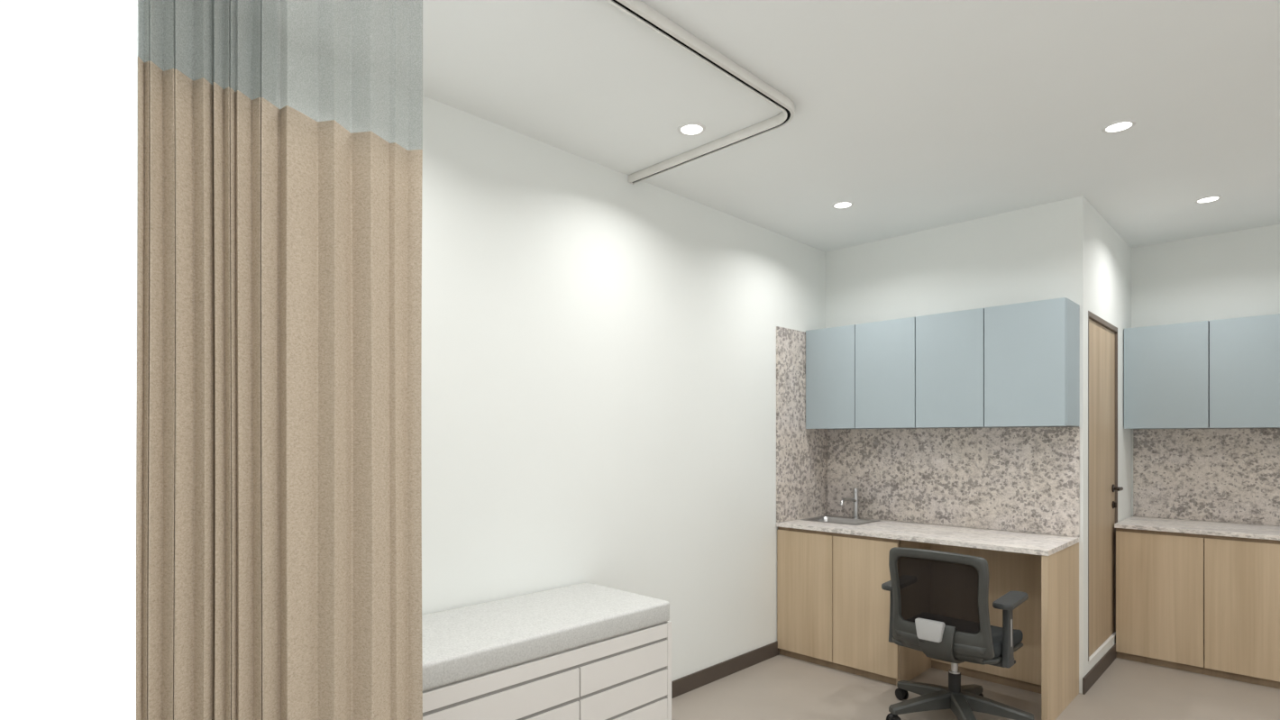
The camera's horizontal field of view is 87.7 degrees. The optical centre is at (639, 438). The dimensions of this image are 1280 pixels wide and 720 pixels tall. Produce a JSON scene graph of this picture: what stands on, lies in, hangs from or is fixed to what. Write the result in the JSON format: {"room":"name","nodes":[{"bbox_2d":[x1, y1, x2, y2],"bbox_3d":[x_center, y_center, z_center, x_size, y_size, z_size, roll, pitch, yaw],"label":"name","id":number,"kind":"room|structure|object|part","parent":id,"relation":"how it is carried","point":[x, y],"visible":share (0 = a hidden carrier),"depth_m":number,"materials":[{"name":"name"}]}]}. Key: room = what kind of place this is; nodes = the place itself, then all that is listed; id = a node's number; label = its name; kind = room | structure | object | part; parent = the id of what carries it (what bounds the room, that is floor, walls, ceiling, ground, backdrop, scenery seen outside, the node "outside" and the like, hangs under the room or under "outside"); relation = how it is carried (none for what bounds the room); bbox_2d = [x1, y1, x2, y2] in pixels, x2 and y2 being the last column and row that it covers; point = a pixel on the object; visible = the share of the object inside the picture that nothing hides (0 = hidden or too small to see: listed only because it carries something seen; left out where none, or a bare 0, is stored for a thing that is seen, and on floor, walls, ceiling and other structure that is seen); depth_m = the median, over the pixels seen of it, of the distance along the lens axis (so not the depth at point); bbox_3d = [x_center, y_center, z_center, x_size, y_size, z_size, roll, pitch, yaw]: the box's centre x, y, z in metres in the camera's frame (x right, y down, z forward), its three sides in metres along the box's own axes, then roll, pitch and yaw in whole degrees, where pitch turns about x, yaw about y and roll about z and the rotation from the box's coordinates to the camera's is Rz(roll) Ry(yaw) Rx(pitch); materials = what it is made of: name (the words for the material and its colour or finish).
{"room":"examination room","nodes":[
{"label":"examination room","id":0,"kind":"room"},
{"bbox_2d":[137,4,825,681],"bbox_3d":[-0.723,0.032,2.770,0.120,2.716,5.894,0,0,45],"label":"wall","id":1,"kind":"structure","parent":0,"point":[598,347],"depth_m":3.18,"materials":[{"name":"paint"}]},
{"bbox_2d":[671,641,778,698],"bbox_3d":[0.303,1.346,3.703,0.012,0.088,1.665,0,0,45],"label":"baseboard","id":2,"kind":"structure","parent":1,"relation":"attached to","point":[681,686],"depth_m":3.87,"materials":[{"name":"brown rubber"}]},
{"bbox_2d":[122,0,1279,252],"bbox_3d":[1.301,-1.376,1.747,4.430,0.100,7.310,0,0,45],"label":"ceiling","id":3,"kind":"structure","parent":0,"point":[920,115],"depth_m":2.62,"materials":[{"name":"paint"}]},
{"bbox_2d":[677,121,705,136],"bbox_3d":[0.221,-1.323,2.847,0.120,0.006,0.120,0,0,45],"label":"recessed light","id":4,"kind":"object","parent":3,"relation":"in","point":[692,128],"visible":1,"depth_m":2.84,"materials":[{"name":"white"}]},
{"bbox_2d":[681,125,702,134],"bbox_3d":[0.221,-1.323,2.847,0.092,0.004,0.092,0,0,-14],"label":"diffuser","id":5,"kind":"object","parent":4,"relation":"attached to","point":[685,129],"depth_m":2.84,"materials":[{"name":"white plastic"}]},
{"bbox_2d":[605,0,795,184],"bbox_3d":[-1.029,-1.307,1.677,0.992,0.038,3.817,0,0,45],"label":"track","id":6,"kind":"object","parent":3,"relation":"attached to","point":[638,10],"visible":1,"depth_m":2.44,"materials":[{"name":"metal"}]},
{"bbox_2d":[135,0,422,719],"bbox_3d":[-0.711,-0.024,1.369,0.095,2.528,0.532,0,0,45],"label":"privacy curtain","id":7,"kind":"object","parent":6,"relation":"hanging from","point":[278,399],"visible":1,"depth_m":1.33,"materials":[{"name":"beige fabric"}]},
{"bbox_3d":[-0.828,-0.968,1.283,0.046,0.613,0.231,0,0,45],"label":"panel","id":8,"kind":"part","parent":7,"relation":"part of","materials":[{"name":"white fabric"}]},
{"bbox_3d":[-0.708,-0.968,1.365,0.077,0.613,0.530,0,0,45],"label":"panel","id":9,"kind":"part","parent":7,"relation":"part of","materials":[{"name":"white fabric"}]},
{"bbox_2d":[832,201,853,209],"bbox_3d":[1.148,-1.323,3.768,0.120,0.006,0.120,0,0,45],"label":"recessed light","id":10,"kind":"object","parent":3,"relation":"in","point":[841,205],"visible":1,"depth_m":3.76,"materials":[{"name":"white"}]},
{"bbox_2d":[834,202,850,208],"bbox_3d":[1.148,-1.323,3.768,0.092,0.004,0.092,0,0,-14],"label":"diffuser","id":11,"kind":"object","parent":10,"relation":"attached to","point":[836,205],"depth_m":3.76,"materials":[{"name":"white plastic"}]},
{"bbox_2d":[1101,118,1136,133],"bbox_3d":[2.029,-1.323,2.824,0.120,0.006,0.120,0,0,45],"label":"recessed light","id":12,"kind":"object","parent":3,"relation":"in","point":[1118,126],"visible":1,"depth_m":2.82,"materials":[{"name":"white"}]},
{"bbox_2d":[1106,122,1132,131],"bbox_3d":[2.029,-1.323,2.824,0.092,0.004,0.092,0,0,14],"label":"diffuser","id":13,"kind":"object","parent":12,"relation":"attached to","point":[1112,126],"depth_m":2.82,"materials":[{"name":"white plastic"}]},
{"bbox_2d":[1193,195,1222,203],"bbox_3d":[3.140,-1.323,3.683,0.120,0.006,0.120,0,0,45],"label":"recessed light","id":14,"kind":"object","parent":3,"relation":"in","point":[1211,198],"visible":1,"depth_m":3.68,"materials":[{"name":"white"}]},
{"bbox_2d":[1197,197,1218,202],"bbox_3d":[3.140,-1.323,3.683,0.092,0.004,0.092,0,0,14],"label":"diffuser","id":15,"kind":"object","parent":14,"relation":"attached to","point":[1202,199],"depth_m":3.68,"materials":[{"name":"white plastic"}]},
{"bbox_2d":[825,201,1057,429],"bbox_3d":[1.824,0.032,4.306,1.550,2.716,0.120,0,0,45],"label":"wall","id":16,"kind":"structure","parent":0,"point":[1009,258],"depth_m":4.13,"materials":[{"name":"paint"}]},
{"bbox_2d":[776,326,1079,537],"bbox_3d":[1.639,-0.093,3.960,1.535,1.258,0.628,0,0,45],"label":"backsplash","id":17,"kind":"structure","parent":16,"relation":"attached to","point":[1024,480],"depth_m":4.24,"materials":[{"name":"stone"}]},
{"bbox_2d":[805,297,1079,429],"bbox_3d":[1.760,-0.399,4.071,1.518,0.663,0.297,0,0,45],"label":"upper cabinet","id":18,"kind":"object","parent":16,"relation":"attached to","point":[1013,365],"visible":1,"depth_m":3.83,"materials":[{"name":"blue laminate"}]},
{"bbox_3d":[1.251,-0.399,4.383,0.351,0.663,0.018,0,0,45],"label":"door","id":19,"kind":"part","parent":18,"relation":"part of","materials":[{"name":"blue laminate"}]},
{"bbox_3d":[1.513,-0.399,4.121,0.381,0.663,0.018,0,0,45],"label":"door","id":20,"kind":"part","parent":18,"relation":"part of","materials":[{"name":"blue laminate"}]},
{"bbox_3d":[1.785,-0.399,3.849,0.377,0.663,0.018,0,0,45],"label":"door","id":21,"kind":"part","parent":18,"relation":"part of","materials":[{"name":"blue laminate"}]},
{"bbox_3d":[2.059,-0.399,3.575,0.389,0.663,0.018,0,0,45],"label":"door","id":22,"kind":"part","parent":18,"relation":"part of","materials":[{"name":"blue laminate"}]},
{"bbox_2d":[671,653,1279,719],"bbox_3d":[1.301,1.440,1.747,4.430,0.100,7.310,0,0,45],"label":"floor","id":23,"kind":"structure","parent":0,"point":[780,687],"depth_m":3.58,"materials":[{"name":"plastic"}]},
{"bbox_2d":[422,621,671,719],"bbox_3d":[-0.632,1.076,2.390,0.538,0.628,1.625,0,0,45],"label":"drawer cabinet","id":24,"kind":"object","parent":23,"relation":"on","point":[627,676],"visible":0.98,"depth_m":2.42,"materials":[{"name":"white laminate"}]},
{"bbox_3d":[-0.616,0.887,2.039,0.018,0.106,1.102,0,0,45],"label":"drawer","id":25,"kind":"part","parent":24,"relation":"part of","materials":[{"name":"white laminate"}]},
{"bbox_2d":[421,582,669,691],"bbox_3d":[-0.632,0.717,2.385,0.536,0.085,1.619,0,0,45],"label":"cushion","id":26,"kind":"object","parent":24,"relation":"on","point":[464,643],"visible":0.6,"depth_m":2.44,"materials":[{"name":"fabric"}]},
{"bbox_3d":[-0.616,1.007,2.039,0.018,0.106,1.102,0,0,45],"label":"drawer","id":27,"kind":"part","parent":24,"relation":"part of","materials":[{"name":"white laminate"}]},
{"bbox_3d":[-0.057,1.007,2.598,0.018,0.106,0.467,0,0,45],"label":"drawer","id":28,"kind":"part","parent":24,"relation":"part of","materials":[{"name":"white laminate"}]},
{"bbox_3d":[-0.057,0.887,2.598,0.018,0.106,0.467,0,0,45],"label":"drawer","id":29,"kind":"part","parent":24,"relation":"part of","materials":[{"name":"white laminate"}]},
{"bbox_3d":[-0.057,1.127,2.598,0.018,0.106,0.467,0,0,45],"label":"drawer","id":30,"kind":"part","parent":24,"relation":"part of","materials":[{"name":"white laminate"}]},
{"bbox_2d":[777,527,931,685],"bbox_3d":[1.381,0.977,4.220,0.792,0.827,0.623,0,0,45],"label":"base cabinet","id":31,"kind":"object","parent":23,"relation":"on","point":[833,607],"visible":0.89,"depth_m":3.97,"materials":[{"name":"brown wood"}]},
{"bbox_3d":[1.025,0.964,4.148,0.388,0.760,0.018,0,0,45],"label":"door","id":32,"kind":"part","parent":31,"relation":"part of","materials":[{"name":"brown wood"}]},
{"bbox_3d":[1.305,0.964,3.868,0.396,0.760,0.018,0,0,45],"label":"door","id":33,"kind":"part","parent":31,"relation":"part of","materials":[{"name":"brown wood"}]},
{"bbox_2d":[776,514,1079,556],"bbox_3d":[1.638,0.549,3.957,1.532,0.025,0.631,0,0,45],"label":"countertop","id":34,"kind":"structure","parent":31,"relation":"on","point":[979,538],"depth_m":3.73,"materials":[{"name":"stone"}]},
{"bbox_2d":[800,515,880,525],"bbox_3d":[1.319,0.612,4.384,0.405,0.160,0.345,0,0,45],"label":"sink","id":35,"kind":"object","parent":34,"relation":"in","point":[832,519],"visible":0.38,"depth_m":4.45,"materials":[{"name":"metal"}]},
{"bbox_2d":[839,487,860,519],"bbox_3d":[1.396,0.430,4.416,0.052,0.205,0.268,0,0,45],"label":"tap","id":36,"kind":"object","parent":34,"relation":"on","point":[855,490],"visible":1,"depth_m":4.45,"materials":[{"name":"metal"}]},
{"bbox_3d":[1.372,0.411,4.391,0.022,0.049,0.199,0,0,45],"label":"spout","id":37,"kind":"part","parent":36,"relation":"part of","materials":[{"name":"metal"}]},
{"bbox_3d":[1.463,0.344,4.482,0.035,0.034,0.080,0,0,45],"label":"lever","id":38,"kind":"part","parent":36,"relation":"part of","materials":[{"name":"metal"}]},
{"bbox_2d":[881,547,1033,719],"bbox_3d":[1.552,0.950,3.276,0.681,0.880,0.676,0,0,45],"label":"office chair","id":39,"kind":"object","parent":23,"relation":"on","point":[939,600],"visible":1,"depth_m":3.06,"materials":[{"name":"grey plastic"}]},
{"bbox_3d":[1.297,0.893,3.391,0.034,0.270,0.080,0,0,45],"label":"armrest","id":40,"kind":"part","parent":39,"relation":"part of","materials":[{"name":"grey plastic"}]},
{"bbox_3d":[1.366,1.280,3.238,0.316,0.085,0.066,0,0,-9],"label":"leg","id":41,"kind":"part","parent":39,"relation":"part of","materials":[{"name":"grey plastic"}]},
{"bbox_3d":[1.461,1.280,3.425,0.066,0.085,0.316,0,0,-27],"label":"leg","id":42,"kind":"part","parent":39,"relation":"part of","materials":[{"name":"grey plastic"}]},
{"bbox_3d":[1.367,0.743,3.063,0.453,0.467,0.113,0,0,45],"label":"backrest","id":43,"kind":"part","parent":39,"relation":"part of","materials":[{"name":"black fabric"}]},
{"bbox_3d":[1.542,1.103,3.266,0.052,0.087,0.052,0,0,45],"label":"column rod","id":44,"kind":"part","parent":39,"relation":"part of","materials":[{"name":"metal"}]},
{"bbox_3d":[1.514,1.280,3.090,0.066,0.085,0.316,0,0,9],"label":"leg","id":45,"kind":"part","parent":39,"relation":"part of","materials":[{"name":"grey plastic"}]},
{"bbox_3d":[1.668,1.280,3.392,0.066,0.085,0.316,0,0,45],"label":"leg","id":46,"kind":"part","parent":39,"relation":"part of","materials":[{"name":"grey plastic"}]},
{"bbox_3d":[1.701,1.280,3.185,0.316,0.085,0.066,0,0,27],"label":"leg","id":47,"kind":"part","parent":39,"relation":"part of","materials":[{"name":"grey plastic"}]},
{"bbox_3d":[1.567,0.966,3.291,0.485,0.078,0.490,0,0,45],"label":"seat","id":48,"kind":"part","parent":39,"relation":"part of","materials":[{"name":"grey fabric"}]},
{"bbox_3d":[1.667,0.893,3.021,0.034,0.270,0.080,0,0,45],"label":"armrest","id":49,"kind":"part","parent":39,"relation":"part of","materials":[{"name":"grey plastic"}]},
{"bbox_2d":[930,542,1078,719],"bbox_3d":[1.921,0.977,3.679,0.733,0.827,0.625,0,0,45],"label":"panel","id":50,"kind":"object","parent":23,"relation":"on","point":[1046,664],"visible":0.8,"depth_m":3.63,"materials":[{"name":"brown wood"}]},
{"bbox_3d":[2.016,0.952,3.795,0.704,0.777,0.018,0,0,45],"label":"panel","id":51,"kind":"part","parent":50,"relation":"part of","materials":[{"name":"brown wood"}]},
{"bbox_3d":[2.170,0.977,3.430,0.028,0.827,0.625,0,0,45],"label":"panel","id":52,"kind":"part","parent":50,"relation":"part of","materials":[{"name":"brown wood"}]},
{"bbox_2d":[1115,528,1279,688],"bbox_3d":[3.970,0.977,3.661,2.140,0.827,0.584,0,0,45],"label":"base cabinet","id":53,"kind":"object","parent":23,"relation":"on","point":[1202,604],"visible":0.95,"depth_m":3.92,"materials":[{"name":"brown wood"}]},
{"bbox_3d":[3.164,0.964,4.067,0.424,0.760,0.018,0,0,45],"label":"door","id":54,"kind":"part","parent":53,"relation":"part of","materials":[{"name":"brown wood"}]},
{"bbox_2d":[1114,516,1279,540],"bbox_3d":[3.965,0.549,3.661,2.146,0.025,0.592,0,0,45],"label":"countertop","id":55,"kind":"structure","parent":53,"relation":"on","point":[1138,523],"depth_m":4.07,"materials":[{"name":"stone"}]},
{"bbox_3d":[3.467,0.964,3.764,0.424,0.760,0.018,0,0,45],"label":"door","id":56,"kind":"part","parent":53,"relation":"part of","materials":[{"name":"brown wood"}]},
{"bbox_2d":[1057,195,1131,694],"bbox_3d":[2.915,0.032,4.216,0.120,2.716,1.536,0,0,45],"label":"wall","id":57,"kind":"structure","parent":0,"point":[1094,261],"depth_m":3.71,"materials":[{"name":"paint"}]},
{"bbox_2d":[1082,644,1115,694],"bbox_3d":[2.713,1.346,3.922,0.010,0.088,0.856,0,0,45],"label":"baseboard","id":58,"kind":"structure","parent":57,"relation":"attached to","point":[1091,678],"depth_m":3.86,"materials":[{"name":"brown wood"}]},
{"bbox_2d":[1088,310,1123,664],"bbox_3d":[2.769,0.270,4.026,0.142,1.970,0.820,0,0,45],"label":"door","id":59,"kind":"structure","parent":57,"relation":"in","point":[1103,489],"depth_m":4.00,"materials":[{"name":"brown wood"}]},
{"bbox_3d":[2.755,1.250,4.040,0.102,0.010,0.820,0,0,45],"label":"sill","id":60,"kind":"part","parent":59,"relation":"part of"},
{"bbox_3d":[2.999,0.315,4.195,0.054,0.052,0.138,0,0,45],"label":"handle","id":61,"kind":"part","parent":59,"relation":"part of","materials":[{"name":"brown metal"}]},
{"bbox_2d":[1131,223,1279,516],"bbox_3d":[4.434,0.032,3.698,2.760,2.716,0.120,0,0,45],"label":"wall","id":62,"kind":"structure","parent":0,"point":[1236,274],"depth_m":4.35,"materials":[{"name":"paint"}]},
{"bbox_2d":[1124,313,1279,429],"bbox_3d":[4.067,-0.399,3.763,2.145,0.663,0.303,0,0,45],"label":"upper cabinet","id":63,"kind":"object","parent":62,"relation":"attached to","point":[1221,373],"visible":1,"depth_m":4.13,"materials":[{"name":"blue laminate"}]},
{"bbox_3d":[3.361,-0.399,4.267,0.428,0.663,0.018,0,0,45],"label":"door","id":64,"kind":"part","parent":63,"relation":"part of","materials":[{"name":"blue laminate"}]},
{"bbox_3d":[3.666,-0.399,3.963,0.423,0.663,0.018,0,0,45],"label":"door","id":65,"kind":"part","parent":63,"relation":"part of","materials":[{"name":"blue laminate"}]},
{"bbox_2d":[1133,428,1279,526],"bbox_3d":[4.174,0.235,3.862,2.134,0.602,0.013,0,0,45],"label":"backsplash","id":66,"kind":"structure","parent":62,"relation":"attached to","point":[1211,475],"depth_m":4.33,"materials":[{"name":"stone"}]}
]}

